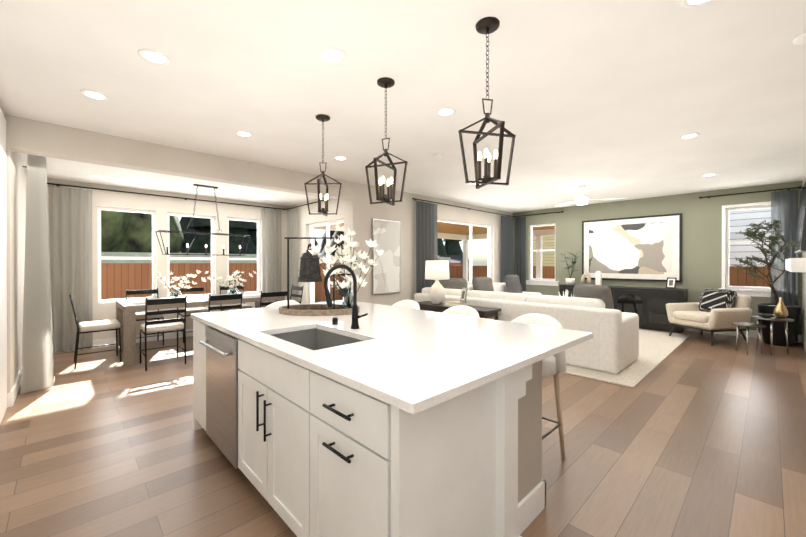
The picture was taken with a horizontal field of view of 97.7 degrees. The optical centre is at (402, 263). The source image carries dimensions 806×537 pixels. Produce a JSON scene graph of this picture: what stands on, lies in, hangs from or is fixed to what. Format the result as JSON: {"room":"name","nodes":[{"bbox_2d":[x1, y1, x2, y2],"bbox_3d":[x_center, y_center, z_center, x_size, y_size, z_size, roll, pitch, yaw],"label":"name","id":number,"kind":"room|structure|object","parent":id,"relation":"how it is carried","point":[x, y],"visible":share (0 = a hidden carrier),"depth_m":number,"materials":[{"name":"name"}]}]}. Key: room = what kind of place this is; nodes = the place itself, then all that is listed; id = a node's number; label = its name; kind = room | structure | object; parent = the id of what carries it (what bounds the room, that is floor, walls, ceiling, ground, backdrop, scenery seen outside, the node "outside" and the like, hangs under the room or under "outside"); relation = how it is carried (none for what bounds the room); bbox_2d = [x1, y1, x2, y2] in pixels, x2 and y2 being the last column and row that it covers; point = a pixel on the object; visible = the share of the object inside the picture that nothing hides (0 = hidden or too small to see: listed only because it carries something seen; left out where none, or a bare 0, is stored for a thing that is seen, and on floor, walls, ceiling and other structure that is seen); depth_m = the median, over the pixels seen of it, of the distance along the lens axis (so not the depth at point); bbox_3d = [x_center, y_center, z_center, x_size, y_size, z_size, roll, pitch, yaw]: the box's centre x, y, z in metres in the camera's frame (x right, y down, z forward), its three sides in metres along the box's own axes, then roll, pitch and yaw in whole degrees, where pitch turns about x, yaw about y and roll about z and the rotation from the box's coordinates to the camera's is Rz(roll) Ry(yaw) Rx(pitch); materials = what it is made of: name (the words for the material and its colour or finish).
{"room":"open-plan kitchen","nodes":[
{"label":"open-plan kitchen","id":0,"kind":"room"},
{"bbox_2d":[12,152,26,384],"bbox_3d":[-4.590,-0.061,4.112,0.200,2.750,2.200,0,0,-44],"label":"wall","id":1,"kind":"structure","parent":0,"point":[19,179],"depth_m":3.82,"materials":[{"name":"beige paint"}]},
{"bbox_2d":[9,368,20,406],"bbox_3d":[-4.427,1.244,4.102,0.016,0.140,2.386,0,0,-44],"label":"baseboard","id":2,"kind":"structure","parent":1,"relation":"attached to","point":[12,395],"depth_m":3.42,"materials":[{"name":"white wood"}]},
{"bbox_2d":[47,178,286,339],"bbox_3d":[-3.962,-0.067,6.381,4.250,2.750,0.200,0,0,-44],"label":"wall","id":3,"kind":"structure","parent":0,"point":[161,206],"depth_m":6.09,"materials":[{"name":"beige paint"}]},
{"bbox_2d":[53,329,192,353],"bbox_3d":[-3.887,1.243,6.307,3.850,0.130,0.016,0,0,-44],"label":"baseboard","id":4,"kind":"structure","parent":3,"relation":"attached to","point":[171,335],"depth_m":5.88,"materials":[{"name":"white wood"}]},
{"bbox_2d":[98,206,155,302],"bbox_3d":[-4.545,-0.141,5.820,0.760,1.520,0.060,0,0,-44],"label":"window","id":5,"kind":"structure","parent":3,"relation":"in","point":[153,258],"depth_m":5.79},
{"bbox_2d":[167,212,214,296],"bbox_3d":[-3.882,-0.143,6.457,0.770,1.520,0.060,0,0,-44],"label":"window","id":6,"kind":"structure","parent":3,"relation":"in","point":[212,257],"depth_m":6.50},
{"bbox_2d":[227,217,259,293],"bbox_3d":[-3.215,-0.145,7.098,0.660,1.520,0.060,0,0,-44],"label":"window","id":7,"kind":"structure","parent":3,"relation":"in","point":[228,218],"depth_m":7.25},
{"bbox_2d":[21,154,801,393],"bbox_3d":[0.657,0.010,5.399,9.136,2.561,7.604,0,0,-44],"label":"curtains","id":8,"kind":"object","parent":3,"relation":"attached to","point":[58,263],"visible":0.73,"depth_m":5.27,"materials":[{"name":"grey fabric"}]},
{"bbox_2d":[19,153,321,205],"bbox_3d":[-3.200,-1.340,5.584,4.250,0.200,2.400,0,0,-44],"label":"ceiling","id":9,"kind":"structure","parent":0,"point":[68,170],"depth_m":5.38,"materials":[{"name":"white paint"}]},
{"bbox_2d":[90,175,103,177],"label":"recessed light","id":10,"kind":"object","parent":9,"relation":"in","point":[97,176],"depth_m":4.98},
{"bbox_2d":[155,184,250,255],"bbox_3d":[-3.139,-0.688,5.616,1.289,1.104,0.309,0,0,-44],"label":"chandelier","id":11,"kind":"object","parent":9,"relation":"hanging from","point":[190,232],"visible":1,"depth_m":5.57,"materials":[{"name":"black metal"}]},
{"bbox_2d":[4,114,512,392],"bbox_3d":[-0.576,-0.032,6.306,10.070,2.680,0.200,0,0,-44],"label":"wall","id":12,"kind":"structure","parent":0,"point":[33,137],"depth_m":4.69,"materials":[{"name":"beige paint"}]},
{"bbox_2d":[7,390,11,407],"bbox_3d":[-3.872,1.248,2.993,0.720,0.140,0.016,0,0,-44],"label":"baseboard","id":13,"kind":"structure","parent":12,"relation":"attached to","point":[11,390],"depth_m":3.23,"materials":[{"name":"white wood"}]},
{"bbox_2d":[372,218,399,294],"bbox_3d":[-0.324,-0.122,6.372,0.737,1.340,0.046,0,0,-44],"label":"art panel","id":14,"kind":"object","parent":12,"relation":"attached to","point":[386,268],"visible":0.83,"depth_m":6.38,"materials":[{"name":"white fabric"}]},
{"bbox_2d":[437,219,496,284],"bbox_3d":[1.485,-0.178,8.203,2.390,1.560,0.180,0,0,-44],"label":"window","id":15,"kind":"structure","parent":12,"relation":"in","point":[438,220],"depth_m":8.42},
{"bbox_2d":[287,197,345,303],"bbox_3d":[-1.670,-0.069,6.919,0.200,2.750,2.200,0,0,-44],"label":"wall","id":16,"kind":"structure","parent":0,"point":[305,219],"depth_m":7.07,"materials":[{"name":"beige paint"}]},
{"bbox_2d":[309,219,343,302],"bbox_3d":[-1.414,0.257,6.652,0.060,2.100,1.340,0,0,-44],"label":"window","id":17,"kind":"structure","parent":16,"relation":"in","point":[328,223],"depth_m":6.69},
{"bbox_2d":[0,328,805,536],"bbox_3d":[1.188,1.364,4.330,10.270,0.100,10.300,0,0,-44],"label":"floor","id":18,"kind":"structure","parent":0,"point":[695,434],"depth_m":2.44,"materials":[{"name":"brown wood"}]},
{"bbox_2d":[0,107,6,423],"bbox_3d":[-3.643,0.008,2.741,0.695,2.620,0.681,0,0,-44],"label":"wall","id":19,"kind":"structure","parent":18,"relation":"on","point":[3,297],"depth_m":3.04,"materials":[{"name":"white paint"}]},
{"bbox_2d":[69,295,120,368],"bbox_3d":[-4.100,0.862,4.698,0.501,0.902,0.439,0,0,-44],"label":"chair","id":20,"kind":"object","parent":18,"relation":"on","point":[98,326],"visible":1,"depth_m":4.62,"materials":[{"name":"black metal"}]},
{"bbox_2d":[125,288,163,345],"bbox_3d":[-4.151,0.859,5.664,0.439,0.902,0.501,0,0,-44],"label":"dining chair","id":21,"kind":"object","parent":18,"relation":"on","point":[140,316],"visible":0.42,"depth_m":5.66,"materials":[{"name":"black metal"}]},
{"bbox_2d":[140,295,186,370],"bbox_3d":[-3.136,0.862,4.608,0.439,0.902,0.501,0,0,-44],"label":"dining chair","id":22,"kind":"object","parent":18,"relation":"on","point":[158,326],"visible":1,"depth_m":4.48,"materials":[{"name":"black metal"}]},
{"bbox_2d":[176,286,210,342],"bbox_3d":[-3.646,0.858,6.149,0.439,0.902,0.501,0,0,-44],"label":"dining chair","id":23,"kind":"object","parent":18,"relation":"on","point":[204,309],"visible":0.46,"depth_m":6.08,"materials":[{"name":"black metal"}]},
{"bbox_2d":[116,292,284,365],"bbox_3d":[-3.139,0.925,5.621,2.160,0.769,1.000,0,0,-44],"label":"dining table","id":24,"kind":"object","parent":18,"relation":"on","point":[126,310],"visible":0.69,"depth_m":4.93,"materials":[{"name":"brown wood"}]},
{"bbox_2d":[154,270,210,297],"bbox_3d":[-3.387,0.308,5.384,0.816,0.464,0.803,0,0,-44],"label":"vase","id":25,"kind":"object","parent":24,"relation":"on","point":[181,283],"visible":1,"depth_m":5.34,"materials":[{"name":"clear glass"}]},
{"bbox_2d":[205,270,255,294],"bbox_3d":[-2.851,0.319,5.854,0.663,0.439,0.684,0,0,-44],"label":"vase","id":26,"kind":"object","parent":24,"relation":"on","point":[233,283],"visible":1,"depth_m":5.89,"materials":[{"name":"clear glass"}]},
{"bbox_2d":[208,292,242,311],"bbox_3d":[-2.631,0.861,5.093,0.439,0.902,0.501,0,0,-44],"label":"dining chair","id":27,"kind":"object","parent":18,"relation":"on","point":[224,297],"visible":0.17,"depth_m":4.92,"materials":[{"name":"black wood"}]},
{"bbox_2d":[219,285,251,310],"bbox_3d":[-3.142,0.856,6.634,0.439,0.902,0.501,0,0,-44],"label":"dining chair","id":28,"kind":"object","parent":18,"relation":"on","point":[245,306],"visible":0.27,"depth_m":6.62,"materials":[{"name":"black wood"}]},
{"bbox_2d":[260,291,286,307],"bbox_3d":[-2.127,0.860,5.578,0.439,0.902,0.501,0,0,-44],"label":"dining chair","id":29,"kind":"object","parent":18,"relation":"on","point":[273,294],"visible":0.12,"depth_m":5.36,"materials":[{"name":"black wood"}]},
{"bbox_2d":[266,300,299,306],"bbox_3d":[-1.282,0.837,3.602,0.499,0.959,0.455,0,0,-44],"label":"bar stool","id":30,"kind":"object","parent":18,"relation":"on","point":[284,302],"visible":0.04,"depth_m":3.41,"materials":[{"name":"white fabric"}]},
{"bbox_2d":[290,284,303,303],"bbox_3d":[-2.178,0.857,6.544,0.501,0.902,0.439,0,0,-44],"label":"chair","id":31,"kind":"object","parent":18,"relation":"on","point":[297,288],"visible":0.1,"depth_m":6.68,"materials":[{"name":"black metal"}]},
{"bbox_2d":[190,316,567,536],"bbox_3d":[-0.453,0.877,2.322,1.212,0.885,2.510,0,0,-44],"label":"kitchen island","id":32,"kind":"object","parent":18,"relation":"on","point":[373,420],"depth_m":1.44,"materials":[{"name":"white paint"}]},
{"bbox_2d":[190,302,593,415],"bbox_3d":[-0.295,0.419,2.452,1.510,0.030,2.510,0,0,-44],"label":"island countertop","id":33,"kind":"structure","parent":32,"relation":"on","point":[419,360],"depth_m":1.73,"materials":[{"name":"white stone"}]},
{"bbox_2d":[270,328,361,347],"bbox_3d":[-0.502,0.527,2.011,0.404,0.207,0.664,0,0,-44],"label":"sink","id":34,"kind":"object","parent":33,"relation":"in","point":[312,337],"depth_m":2.29,"materials":[{"name":"grey metal"}]},
{"bbox_2d":[279,223,383,315],"bbox_3d":[-0.566,0.036,2.931,0.759,0.732,0.694,0,0,-44],"label":"tray","id":35,"kind":"object","parent":33,"relation":"on","point":[310,264],"visible":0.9,"depth_m":2.90,"materials":[{"name":"white plant"}]},
{"bbox_2d":[322,264,369,327],"bbox_3d":[-0.340,0.205,2.105,0.248,0.401,0.140,0,0,-44],"label":"faucet","id":36,"kind":"object","parent":33,"relation":"on","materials":[{"name":"black metal"}]},
{"bbox_2d":[392,300,419,309],"bbox_3d":[-0.070,0.838,3.355,0.455,0.959,0.499,0,0,-44],"label":"bar stool","id":37,"kind":"object","parent":18,"relation":"on","point":[412,304],"visible":0.06,"depth_m":3.48,"materials":[{"name":"white fabric"}]},
{"bbox_2d":[418,301,500,319],"bbox_3d":[0.780,0.981,5.483,0.420,0.661,1.430,0,0,-44],"label":"console table","id":38,"kind":"object","parent":18,"relation":"on","point":[486,312],"visible":0.19,"depth_m":5.35,"materials":[{"name":"brown wood"}]},
{"bbox_2d":[425,260,449,303],"bbox_3d":[0.555,0.299,5.730,0.400,0.699,0.400,0,0,-44],"label":"table lamp","id":39,"kind":"object","parent":38,"relation":"on","point":[436,270],"visible":1,"depth_m":5.60,"materials":[{"name":"white ceramic"}]},
{"bbox_2d":[445,287,467,305],"bbox_3d":[0.845,0.509,5.436,0.231,0.280,0.327,0,0,-44],"label":"books","id":40,"kind":"object","parent":38,"relation":"on","point":[462,302],"visible":1,"depth_m":5.39,"materials":[{"name":"beige paper"}]},
{"bbox_2d":[442,305,479,317],"bbox_3d":[0.387,0.840,2.879,0.455,0.959,0.499,0,0,-44],"label":"bar stool","id":41,"kind":"object","parent":18,"relation":"on","point":[465,310],"visible":0.17,"depth_m":3.00,"materials":[{"name":"white fabric"}]},
{"bbox_2d":[511,313,565,459],"bbox_3d":[0.845,0.841,2.403,0.455,0.959,0.499,0,0,-44],"label":"bar stool","id":42,"kind":"object","parent":18,"relation":"on","point":[554,364],"visible":0.29,"depth_m":2.37,"materials":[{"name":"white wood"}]},
{"bbox_2d":[559,284,687,332],"bbox_3d":[4.583,0.899,7.529,0.492,0.810,2.290,0,0,-44],"label":"sideboard","id":43,"kind":"object","parent":18,"relation":"on","point":[647,305],"visible":0.56,"depth_m":6.95,"materials":[{"name":"paint"}]},
{"bbox_2d":[561,251,584,284],"bbox_3d":[3.933,0.104,8.207,0.356,0.774,0.590,0,0,-44],"label":"potted plant","id":44,"kind":"object","parent":43,"relation":"on","point":[570,281],"visible":1,"depth_m":8.17,"materials":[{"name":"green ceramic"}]},
{"bbox_2d":[580,271,676,288],"bbox_3d":[4.653,0.329,7.403,0.132,0.329,1.758,0,0,-44],"label":"decorations","id":45,"kind":"object","parent":43,"relation":"on","point":[671,283],"visible":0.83,"depth_m":7.73,"materials":[{"name":"beige ceramic"}]},
{"bbox_2d":[564,330,689,387],"bbox_3d":[2.631,1.302,6.271,3.800,0.012,3.400,0,0,-44],"label":"area rug","id":46,"kind":"object","parent":18,"relation":"on","point":[656,349],"visible":0.36,"depth_m":4.64,"materials":[{"name":"beige carpet"}]},
{"bbox_2d":[468,275,541,294],"bbox_3d":[2.054,0.771,7.645,2.234,1.038,0.964,0,0,-44],"label":"sectional sofa","id":47,"kind":"object","parent":46,"relation":"on","point":[511,284],"visible":0.27,"depth_m":7.70,"materials":[{"name":"white fabric"}]},
{"bbox_2d":[414,278,638,373],"bbox_3d":[1.699,0.785,5.649,1.004,1.022,3.344,0,0,-44],"label":"sectional sofa","id":48,"kind":"object","parent":46,"relation":"on","point":[612,346],"visible":0.62,"depth_m":4.51,"materials":[{"name":"white fabric"}]},
{"bbox_2d":[558,289,573,296],"bbox_3d":[3.130,0.882,6.472,0.940,0.828,0.940,0,0,-44],"label":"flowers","id":49,"kind":"object","parent":46,"relation":"on","point":[566,293],"visible":0.04,"depth_m":6.59,"materials":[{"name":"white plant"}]},
{"bbox_2d":[666,288,751,345],"bbox_3d":[5.256,0.875,6.057,0.884,0.877,0.898,0,0,-11],"label":"lounge armchair","id":50,"kind":"object","parent":18,"relation":"on","point":[711,311],"visible":0.94,"depth_m":5.86,"materials":[{"name":"beige fabric"}]},
{"bbox_2d":[731,322,765,354],"bbox_3d":[5.049,1.096,5.155,0.370,0.430,0.370,0,0,-44],"label":"round side table","id":51,"kind":"object","parent":18,"relation":"on","point":[747,325],"visible":1,"depth_m":5.11,"materials":[{"name":"grey metal"}]},
{"bbox_2d":[733,219,801,346],"bbox_3d":[5.908,0.302,5.739,0.729,2.014,0.785,0,0,-44],"label":"potted tree","id":52,"kind":"object","parent":18,"relation":"on","point":[779,338],"visible":1,"depth_m":5.68,"materials":[{"name":"green plant"}]},
{"bbox_2d":[751,297,793,355],"bbox_3d":[5.388,0.901,5.147,0.430,0.821,0.430,0,0,-44],"label":"round side table","id":53,"kind":"object","parent":18,"relation":"on","point":[780,313],"visible":1,"depth_m":5.09,"materials":[{"name":"grey metal"}]},
{"bbox_2d":[0,0,805,212],"bbox_3d":[2.020,-1.464,3.457,10.270,0.200,7.900,0,0,-44],"label":"ceiling","id":54,"kind":"structure","parent":0,"point":[608,100],"depth_m":2.71,"materials":[{"name":"white paint"}]},
{"bbox_2d":[80,90,108,99],"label":"recessed light","id":55,"kind":"object","parent":54,"relation":"in","point":[92,94],"depth_m":2.83,"materials":[{"name":"white plastic"}]},
{"bbox_2d":[138,49,169,64],"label":"recessed light","id":56,"kind":"object","parent":54,"relation":"in","point":[150,55],"depth_m":2.30,"materials":[{"name":"white plastic"}]},
{"bbox_2d":[234,130,252,136],"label":"recessed light","id":57,"kind":"object","parent":54,"relation":"in","point":[240,133],"depth_m":3.68,"materials":[{"name":"white plastic"}]},
{"bbox_2d":[304,114,341,215],"bbox_3d":[-0.745,-0.910,3.284,0.261,0.906,0.261,0,0,-44],"label":"pendant lantern","id":58,"kind":"object","parent":54,"relation":"hanging from","point":[322,118],"visible":1,"depth_m":3.27,"materials":[{"name":"brown metal"}]},
{"bbox_2d":[320,47,346,62],"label":"recessed light","id":59,"kind":"object","parent":54,"relation":"in","point":[332,55],"depth_m":2.29,"materials":[{"name":"white plastic"}]},
{"bbox_2d":[334,156,347,159],"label":"recessed light","id":60,"kind":"object","parent":54,"relation":"in","point":[336,157],"depth_m":4.55,"materials":[{"name":"white plastic"}]},
{"bbox_2d":[365,77,407,205],"bbox_3d":[-0.129,-0.908,2.642,0.261,0.906,0.261,0,0,-21],"label":"pendant lantern","id":61,"kind":"object","parent":54,"relation":"hanging from","point":[385,83],"visible":0.98,"depth_m":2.63,"materials":[{"name":"brown metal"}]},
{"bbox_2d":[433,153,442,157],"bbox_3d":[0.439,-1.352,4.369,0.160,0.030,0.158,0,0,-44],"label":"smoke detector","id":62,"kind":"object","parent":54,"relation":"attached to","point":[438,155],"depth_m":4.39,"materials":[{"name":"white plastic"}]},
{"bbox_2d":[436,107,455,115],"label":"recessed light","id":63,"kind":"object","parent":54,"relation":"in","point":[446,111],"depth_m":3.14,"materials":[{"name":"white plastic"}]},
{"bbox_2d":[458,17,515,188],"bbox_3d":[0.481,-0.906,2.007,0.261,0.906,0.261,0,0,31],"label":"pendant lantern","id":64,"kind":"object","parent":54,"relation":"hanging from","point":[487,25],"visible":1,"depth_m":2.00,"materials":[{"name":"brown metal"}]},
{"bbox_2d":[555,185,625,206],"bbox_3d":[3.058,-1.204,6.111,1.085,0.335,1.228,0,0,-44],"label":"ceiling fan","id":65,"kind":"object","parent":54,"relation":"hanging from","point":[581,200],"visible":1,"depth_m":6.15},
{"bbox_2d":[679,133,699,138],"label":"recessed light","id":66,"kind":"object","parent":54,"relation":"in","point":[691,135],"depth_m":3.74,"materials":[{"name":"white plastic"}]},
{"bbox_2d":[681,0,712,7],"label":"recessed light","id":67,"kind":"object","parent":54,"relation":"in","point":[685,3],"depth_m":1.83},
{"bbox_2d":[702,173,716,176],"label":"recessed light","id":68,"kind":"object","parent":54,"relation":"in","point":[712,174],"depth_m":5.40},
{"bbox_2d":[745,178,778,183],"bbox_3d":[5.810,-1.355,5.711,0.182,0.030,0.378,0,0,-44],"label":"air vent","id":69,"kind":"object","parent":54,"relation":"attached to","point":[774,178],"depth_m":5.79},
{"bbox_2d":[792,31,805,44],"bbox_3d":[2.352,-1.345,2.091,0.169,0.030,0.056,0,0,-44],"label":"smoke detector","id":70,"kind":"object","parent":54,"relation":"attached to","point":[799,39],"depth_m":2.10,"materials":[{"name":"white plastic"}]},
{"bbox_2d":[513,181,802,334],"bbox_3d":[5.650,-0.034,6.950,0.200,2.680,7.900,0,0,-44],"label":"wall","id":71,"kind":"structure","parent":0,"point":[701,244],"depth_m":6.93,"materials":[{"name":"paint"}]},
{"bbox_2d":[526,223,558,285],"bbox_3d":[3.570,-0.230,9.028,0.180,1.560,0.880,0,0,-44],"label":"window","id":72,"kind":"structure","parent":71,"relation":"in","point":[533,281],"depth_m":9.15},
{"bbox_2d":[582,213,681,281],"bbox_3d":[4.849,-0.316,7.600,0.046,1.360,1.850,0,0,-44],"label":"art","id":73,"kind":"object","parent":71,"relation":"attached to","point":[644,248],"visible":0.86,"depth_m":7.49,"materials":[{"name":"white paper"}]},
{"bbox_2d":[685,328,801,342],"bbox_3d":[4.793,1.239,7.690,0.016,0.130,5.190,0,0,-44],"label":"baseboard","id":74,"kind":"structure","parent":71,"relation":"attached to","point":[752,333],"depth_m":6.35,"materials":[{"name":"wood"}]},
{"bbox_2d":[719,201,770,296],"bbox_3d":[6.224,-0.247,6.266,0.180,1.650,0.900,0,0,-44],"label":"window","id":75,"kind":"structure","parent":71,"relation":"in","point":[758,292],"depth_m":6.43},
{"bbox_2d":[785,258,805,271],"bbox_3d":[4.840,0.014,4.287,1.860,0.150,0.217,0,0,-44],"label":"mantel shelf","id":76,"kind":"object","parent":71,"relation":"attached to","point":[795,264],"visible":1,"depth_m":3.70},
{"bbox_2d":[802,174,805,350],"bbox_3d":[5.404,-0.027,4.501,3.550,2.680,0.250,0,0,-44],"label":"wall tile","id":77,"kind":"structure","parent":71,"relation":"attached to","point":[804,304],"depth_m":5.47,"materials":[{"name":"beige ceramic"}]},
{"bbox_2d":[794,181,805,253],"bbox_3d":[4.862,-0.556,4.247,1.460,0.842,0.154,0,0,-44],"label":"wall-mounted tv","id":78,"kind":"object","parent":77,"relation":"attached to","point":[800,243],"visible":1,"depth_m":4.06,"materials":[{"name":"black plastic"}]},
{"label":"outside","id":79,"kind":"structure","parent":0,"visible":0},
{"bbox_3d":[-3.297,1.475,17.564,120.000,0.200,130.000,0,0,-44],"label":"ground","id":80,"kind":"structure","parent":79,"visible":0},
{"bbox_2d":[101,252,449,262],"bbox_3d":[-7.611,0.535,10.504,28.000,1.720,0.600,0,0,-44],"label":"hedge","id":81,"kind":"object","parent":80,"relation":"on","point":[129,254],"visible":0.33,"depth_m":10.81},
{"bbox_2d":[101,210,462,255],"bbox_3d":[-7.806,-4.198,28.260,60.377,14.907,27.764,0,0,-44],"label":"trees","id":82,"kind":"object","parent":80,"relation":"on","point":[126,231],"depth_m":14.64,"materials":[{"name":"green plant"}]},
{"bbox_2d":[315,222,554,281],"bbox_3d":[1.748,0.038,9.510,8.280,2.720,6.200,0,0,-44],"label":"pergola","id":83,"kind":"structure","parent":80,"relation":"on","point":[453,231],"depth_m":12.20,"materials":[{"name":"wood"}]},
{"bbox_2d":[101,263,770,301],"bbox_3d":[-1.444,0.709,4.087,28.000,1.410,20.000,0,0,-44],"label":"fence","id":84,"kind":"object","parent":80,"relation":"on","point":[117,279],"depth_m":9.76,"materials":[{"name":"brown wood"}]},
{"bbox_2d":[438,255,472,265],"bbox_3d":[5.837,1.350,42.985,3.000,4.700,4.400,0,0,-44],"label":"house","id":85,"kind":"structure","parent":80,"relation":"on","point":[456,258],"depth_m":41.78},
{"bbox_2d":[533,208,770,265],"bbox_3d":[11.966,-2.468,15.092,14.000,7.700,19.300,0,0,-44],"label":"house","id":86,"kind":"structure","parent":80,"relation":"on","point":[739,220],"depth_m":8.74,"materials":[{"name":"white wood"}]}
]}

